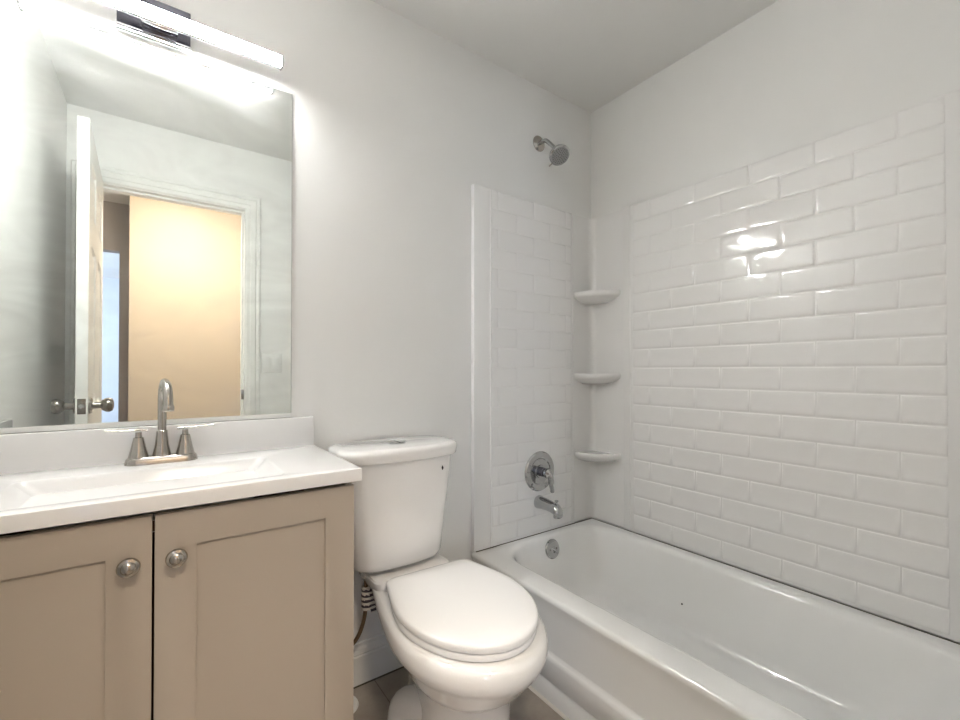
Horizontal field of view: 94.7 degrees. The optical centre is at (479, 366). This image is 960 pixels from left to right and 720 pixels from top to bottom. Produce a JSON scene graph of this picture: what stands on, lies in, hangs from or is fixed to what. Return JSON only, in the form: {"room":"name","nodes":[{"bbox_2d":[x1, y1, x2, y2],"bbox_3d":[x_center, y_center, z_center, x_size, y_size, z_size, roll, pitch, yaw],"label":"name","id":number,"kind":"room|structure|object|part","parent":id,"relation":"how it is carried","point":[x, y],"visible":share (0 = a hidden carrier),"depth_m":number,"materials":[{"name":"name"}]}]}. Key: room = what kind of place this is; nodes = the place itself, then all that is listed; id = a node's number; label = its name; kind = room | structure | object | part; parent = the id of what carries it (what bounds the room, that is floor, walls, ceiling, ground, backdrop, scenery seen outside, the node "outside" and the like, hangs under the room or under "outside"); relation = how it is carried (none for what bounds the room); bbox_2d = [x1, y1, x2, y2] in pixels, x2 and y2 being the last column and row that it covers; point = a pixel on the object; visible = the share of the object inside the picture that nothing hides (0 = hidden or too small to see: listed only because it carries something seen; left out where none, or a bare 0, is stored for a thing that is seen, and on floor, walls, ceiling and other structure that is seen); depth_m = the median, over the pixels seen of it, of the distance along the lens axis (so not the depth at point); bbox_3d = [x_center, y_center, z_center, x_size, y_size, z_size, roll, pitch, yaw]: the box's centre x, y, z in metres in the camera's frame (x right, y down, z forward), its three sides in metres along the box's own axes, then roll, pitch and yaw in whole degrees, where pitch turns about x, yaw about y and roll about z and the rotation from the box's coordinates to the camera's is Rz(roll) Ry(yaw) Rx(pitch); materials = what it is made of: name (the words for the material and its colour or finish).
{"room":"bathroom","nodes":[
{"label":"bathroom","id":0,"kind":"room"},
{"bbox_2d":[2,0,590,642],"bbox_3d":[-0.340,-0.104,1.665,2.370,2.408,0.100,0,-1,-36],"label":"wall","id":1,"kind":"structure","parent":0,"point":[395,121],"depth_m":1.61,"materials":[{"name":"paint"}]},
{"bbox_2d":[0,0,291,433],"bbox_3d":[-0.879,-0.359,1.211,0.686,1.032,0.011,0,-1,-36],"label":"wall mirror","id":2,"kind":"object","parent":1,"relation":"attached to","point":[146,190],"visible":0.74,"depth_m":1.18,"materials":[{"name":"white mirror"}]},
{"bbox_2d":[0,416,312,474],"bbox_3d":[-0.865,0.206,1.210,0.788,0.094,0.020,0,-1,-36],"label":"backsplash","id":3,"kind":"structure","parent":1,"relation":"attached to","point":[47,450],"depth_m":1.15,"materials":[{"name":"white stone"}]},
{"bbox_2d":[91,0,283,70],"bbox_3d":[-0.851,-0.942,1.185,0.586,0.114,0.094,0,-1,-36],"label":"vanity light","id":4,"kind":"object","parent":1,"relation":"attached to","point":[155,22],"visible":1,"depth_m":1.20,"materials":[{"name":"silver metal"}]},
{"bbox_3d":[-0.887,-0.948,1.207,0.162,0.102,0.015,0,-1,-36],"label":"plate","id":5,"kind":"part","parent":4,"relation":"part of","materials":[{"name":"silver metal"}]},
{"bbox_2d":[353,633,403,688],"bbox_3d":[-0.298,1.028,1.615,0.628,0.142,0.014,0,-1,-36],"label":"baseboard","id":6,"kind":"structure","parent":1,"relation":"attached to","point":[374,657],"depth_m":1.55,"materials":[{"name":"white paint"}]},
{"bbox_2d":[471,184,573,551],"bbox_3d":[0.211,0.003,1.982,0.593,1.505,0.023,0,-1,-36],"label":"tub surround","id":7,"kind":"object","parent":1,"relation":"attached to","point":[522,250],"visible":0.99,"depth_m":1.94,"materials":[{"name":"white tile"}]},
{"bbox_2d":[525,451,553,492],"bbox_3d":[0.293,0.472,1.973,0.180,0.180,0.083,0,-1,-36],"label":"shower valve","id":8,"kind":"object","parent":7,"relation":"attached to","point":[539,469],"visible":1,"depth_m":1.98,"materials":[{"name":"silver metal"}]},
{"bbox_3d":[0.287,0.472,1.982,0.042,0.042,0.040,0,-1,-36],"label":"valve stem","id":9,"kind":"part","parent":8,"relation":"part of","materials":[{"name":"silver metal"}]},
{"bbox_3d":[0.304,0.472,1.958,0.044,0.044,0.030,0,-1,-36],"label":"handle","id":10,"kind":"part","parent":8,"relation":"part of","materials":[{"name":"silver metal"}]},
{"bbox_3d":[0.310,0.510,1.957,0.039,0.095,0.029,0,-1,25],"label":"lever","id":11,"kind":"part","parent":8,"relation":"part of","materials":[{"name":"silver metal"}]},
{"bbox_2d":[534,495,562,518],"bbox_3d":[0.306,0.615,1.949,0.060,0.075,0.138,0,-1,-36],"label":"tub spout","id":12,"kind":"object","parent":7,"relation":"attached to","point":[540,502],"visible":1,"depth_m":1.93,"materials":[{"name":"silver metal"}]},
{"bbox_2d":[533,135,569,166],"bbox_3d":[0.322,-0.982,1.981,0.093,0.182,0.172,0,-1,-36],"label":"shower head","id":13,"kind":"object","parent":1,"relation":"attached to","point":[559,154],"visible":1,"depth_m":1.95},
{"bbox_3d":[0.308,-1.005,2.006,0.023,0.083,0.108,0,-1,-40],"label":"shower arm","id":14,"kind":"part","parent":13,"relation":"part of","materials":[{"name":"silver metal"}]},
{"bbox_2d":[353,667,564,719],"bbox_3d":[0.124,1.144,1.009,2.370,0.100,1.690,0,-1,-36],"label":"floor","id":15,"kind":"structure","parent":0,"point":[374,697],"depth_m":1.45,"materials":[{"name":"tile"}]},
{"bbox_2d":[0,482,353,719],"bbox_3d":[-0.741,0.687,1.026,0.777,0.814,0.456,0,-1,-36],"label":"vanity cabinet","id":16,"kind":"object","parent":15,"relation":"on","point":[240,609],"visible":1,"depth_m":0.89,"materials":[{"name":"beige paint"}]},
{"bbox_3d":[-0.795,0.633,0.759,0.370,0.687,0.019,0,-1,-36],"label":"door","id":17,"kind":"part","parent":16,"relation":"part of","materials":[{"name":"beige paint"}]},
{"bbox_3d":[-0.658,0.374,0.827,0.037,0.037,0.034,0,-1,-36],"label":"knob","id":18,"kind":"part","parent":16,"relation":"part of","materials":[{"name":"silver metal"}]},
{"bbox_3d":[-0.642,0.318,0.892,0.745,0.020,0.007,0,-1,-36],"label":"rail","id":19,"kind":"part","parent":16,"relation":"part of","materials":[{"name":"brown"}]},
{"bbox_3d":[-0.598,0.375,0.870,0.037,0.037,0.034,0,-1,-36],"label":"knob","id":20,"kind":"part","parent":16,"relation":"part of","materials":[{"name":"silver metal"}]},
{"bbox_2d":[0,416,361,533],"bbox_3d":[-0.740,0.257,1.040,0.792,0.200,0.442,0,-1,-36],"label":"vanity countertop","id":21,"kind":"structure","parent":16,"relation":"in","point":[49,479],"depth_m":1.06,"materials":[{"name":"white stone"}]},
{"bbox_2d":[104,379,213,465],"bbox_3d":[-0.833,0.141,1.159,0.185,0.218,0.153,0,-1,3],"label":"faucet","id":22,"kind":"object","parent":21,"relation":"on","point":[138,455],"visible":1,"depth_m":1.15,"materials":[{"name":"silver metal"}]},
{"bbox_3d":[-0.896,0.161,1.121,0.085,0.011,0.013,0,-1,-45],"label":"lever","id":23,"kind":"part","parent":22,"relation":"part of","materials":[{"name":"silver metal"}]},
{"bbox_3d":[-0.879,0.200,1.137,0.043,0.064,0.043,0,-1,-36],"label":"handle","id":24,"kind":"part","parent":22,"relation":"part of","materials":[{"name":"silver metal"}]},
{"bbox_3d":[-0.838,0.241,1.166,0.158,0.019,0.052,0,-1,-36],"label":"plate","id":25,"kind":"part","parent":22,"relation":"part of","materials":[{"name":"silver metal"}]},
{"bbox_3d":[-0.839,0.199,1.166,0.041,0.066,0.041,0,-1,-36],"label":"spout","id":26,"kind":"part","parent":22,"relation":"part of","materials":[{"name":"silver metal"}]},
{"bbox_3d":[-0.805,0.101,1.129,0.021,0.138,0.121,0,-1,-43],"label":"spout","id":27,"kind":"part","parent":22,"relation":"part of","materials":[{"name":"silver metal"}]},
{"bbox_3d":[-0.798,0.200,1.196,0.043,0.064,0.043,0,-1,-36],"label":"handle","id":28,"kind":"part","parent":22,"relation":"part of","materials":[{"name":"silver metal"}]},
{"bbox_3d":[-0.776,0.162,1.207,0.085,0.011,0.013,0,-1,-27],"label":"lever","id":29,"kind":"part","parent":22,"relation":"part of","materials":[{"name":"silver metal"}]},
{"bbox_3d":[-0.480,0.635,0.985,0.398,0.687,0.019,0,-1,-36],"label":"door","id":30,"kind":"part","parent":16,"relation":"part of","materials":[{"name":"beige paint"}]},
{"bbox_2d":[353,696,358,713],"bbox_3d":[-0.446,0.996,1.426,0.106,0.201,0.106,0,-1,-36],"label":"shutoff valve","id":31,"kind":"object","parent":15,"relation":"on","point":[355,701],"visible":0.03,"depth_m":1.43,"materials":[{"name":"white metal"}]},
{"bbox_2d":[328,435,547,719],"bbox_3d":[-0.122,0.674,1.295,0.458,0.851,0.716,0,-1,-36],"label":"toilet","id":32,"kind":"object","parent":15,"relation":"on","point":[470,639],"visible":0.98,"depth_m":1.25,"materials":[{"name":"white ceramic"}]},
{"bbox_2d":[354,572,376,644],"bbox_3d":[-0.396,0.795,1.448,0.128,0.268,0.038,0,-1,-1],"label":"supply hose","id":33,"kind":"object","parent":32,"relation":"hanging from","point":[367,601],"visible":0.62,"depth_m":1.44,"materials":[{"name":"white plastic"}]},
{"bbox_3d":[-0.278,0.278,1.486,0.424,0.043,0.230,0,-1,-36],"label":"tank lid","id":34,"kind":"part","parent":32,"relation":"part of","materials":[{"name":"white ceramic"}]},
{"bbox_3d":[-0.279,0.472,1.486,0.380,0.347,0.203,0,-1,-36],"label":"tank","id":35,"kind":"part","parent":32,"relation":"part of","materials":[{"name":"white ceramic"}]},
{"bbox_3d":[-0.042,0.652,1.231,0.372,0.022,0.462,0,-1,-36],"label":"lid","id":36,"kind":"part","parent":32,"relation":"part of","materials":[{"name":"white plastic"}]},
{"bbox_3d":[-0.041,0.676,1.230,0.368,0.018,0.451,0,-1,-36],"label":"seat","id":37,"kind":"part","parent":32,"relation":"part of","materials":[{"name":"white plastic"}]},
{"bbox_2d":[471,518,959,719],"bbox_3d":[0.694,0.925,1.433,0.748,0.344,1.466,0,-1,-36],"label":"bathtub","id":38,"kind":"object","parent":15,"relation":"on","point":[623,644],"visible":0.9,"depth_m":1.40,"materials":[{"name":"ceramic"}]},
{"bbox_2d":[528,685,569,719],"bbox_3d":[0.391,1.092,1.205,0.008,0.007,1.453,0,-1,-36],"label":"trim","id":39,"kind":"structure","parent":38,"relation":"attached to","point":[530,687],"depth_m":1.44,"materials":[{"name":"white"}]},
{"bbox_3d":[0.325,0.816,1.981,0.085,0.083,0.024,0,-1,-36],"label":"overflow plate","id":40,"kind":"part","parent":38,"relation":"part of","materials":[{"name":"silver metal"}]},
{"bbox_2d":[574,209,623,527],"bbox_3d":[0.568,0.004,2.127,0.152,1.505,0.204,0,-1,-36],"label":"corner shelf unit","id":41,"kind":"object","parent":38,"relation":"on","point":[598,242],"visible":0.97,"depth_m":2.17,"materials":[{"name":"white plastic"}]},
{"bbox_3d":[0.565,0.440,2.130,0.136,0.052,0.178,0,-1,-36],"label":"shelf","id":42,"kind":"part","parent":41,"relation":"part of","materials":[{"name":"white plastic"}]},
{"bbox_3d":[0.565,0.058,2.133,0.136,0.052,0.178,0,-1,-36],"label":"shelf","id":43,"kind":"part","parent":41,"relation":"part of","materials":[{"name":"white plastic"}]},
{"bbox_3d":[0.565,-0.340,2.137,0.136,0.052,0.178,0,-1,-36],"label":"shelf","id":44,"kind":"part","parent":41,"relation":"part of","materials":[{"name":"white plastic"}]},
{"bbox_2d":[371,0,777,112],"bbox_3d":[0.124,-1.364,1.031,2.370,0.100,1.690,0,-1,-36],"label":"ceiling","id":45,"kind":"structure","parent":0,"point":[587,54],"depth_m":1.73,"materials":[{"name":"white paint"}]},
{"bbox_2d":[591,0,959,218],"bbox_3d":[1.075,-0.105,1.641,0.100,2.408,1.590,0,-1,-36],"label":"wall","id":46,"kind":"structure","parent":0,"point":[792,74],"depth_m":1.59,"materials":[{"name":"paint"}]},
{"bbox_2d":[476,518,959,644],"bbox_3d":[0.692,0.753,1.435,0.716,0.004,1.433,0,-1,-36],"label":"trim","id":47,"kind":"structure","parent":46,"relation":"attached to","point":[589,518],"depth_m":1.65,"materials":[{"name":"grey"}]},
{"bbox_2d":[623,90,959,642],"bbox_3d":[1.002,0.000,1.633,0.023,1.505,1.103,0,-1,-36],"label":"tub surround","id":48,"kind":"object","parent":46,"relation":"attached to","point":[792,316],"visible":1,"depth_m":1.46,"materials":[{"name":"white tile"}]}
]}

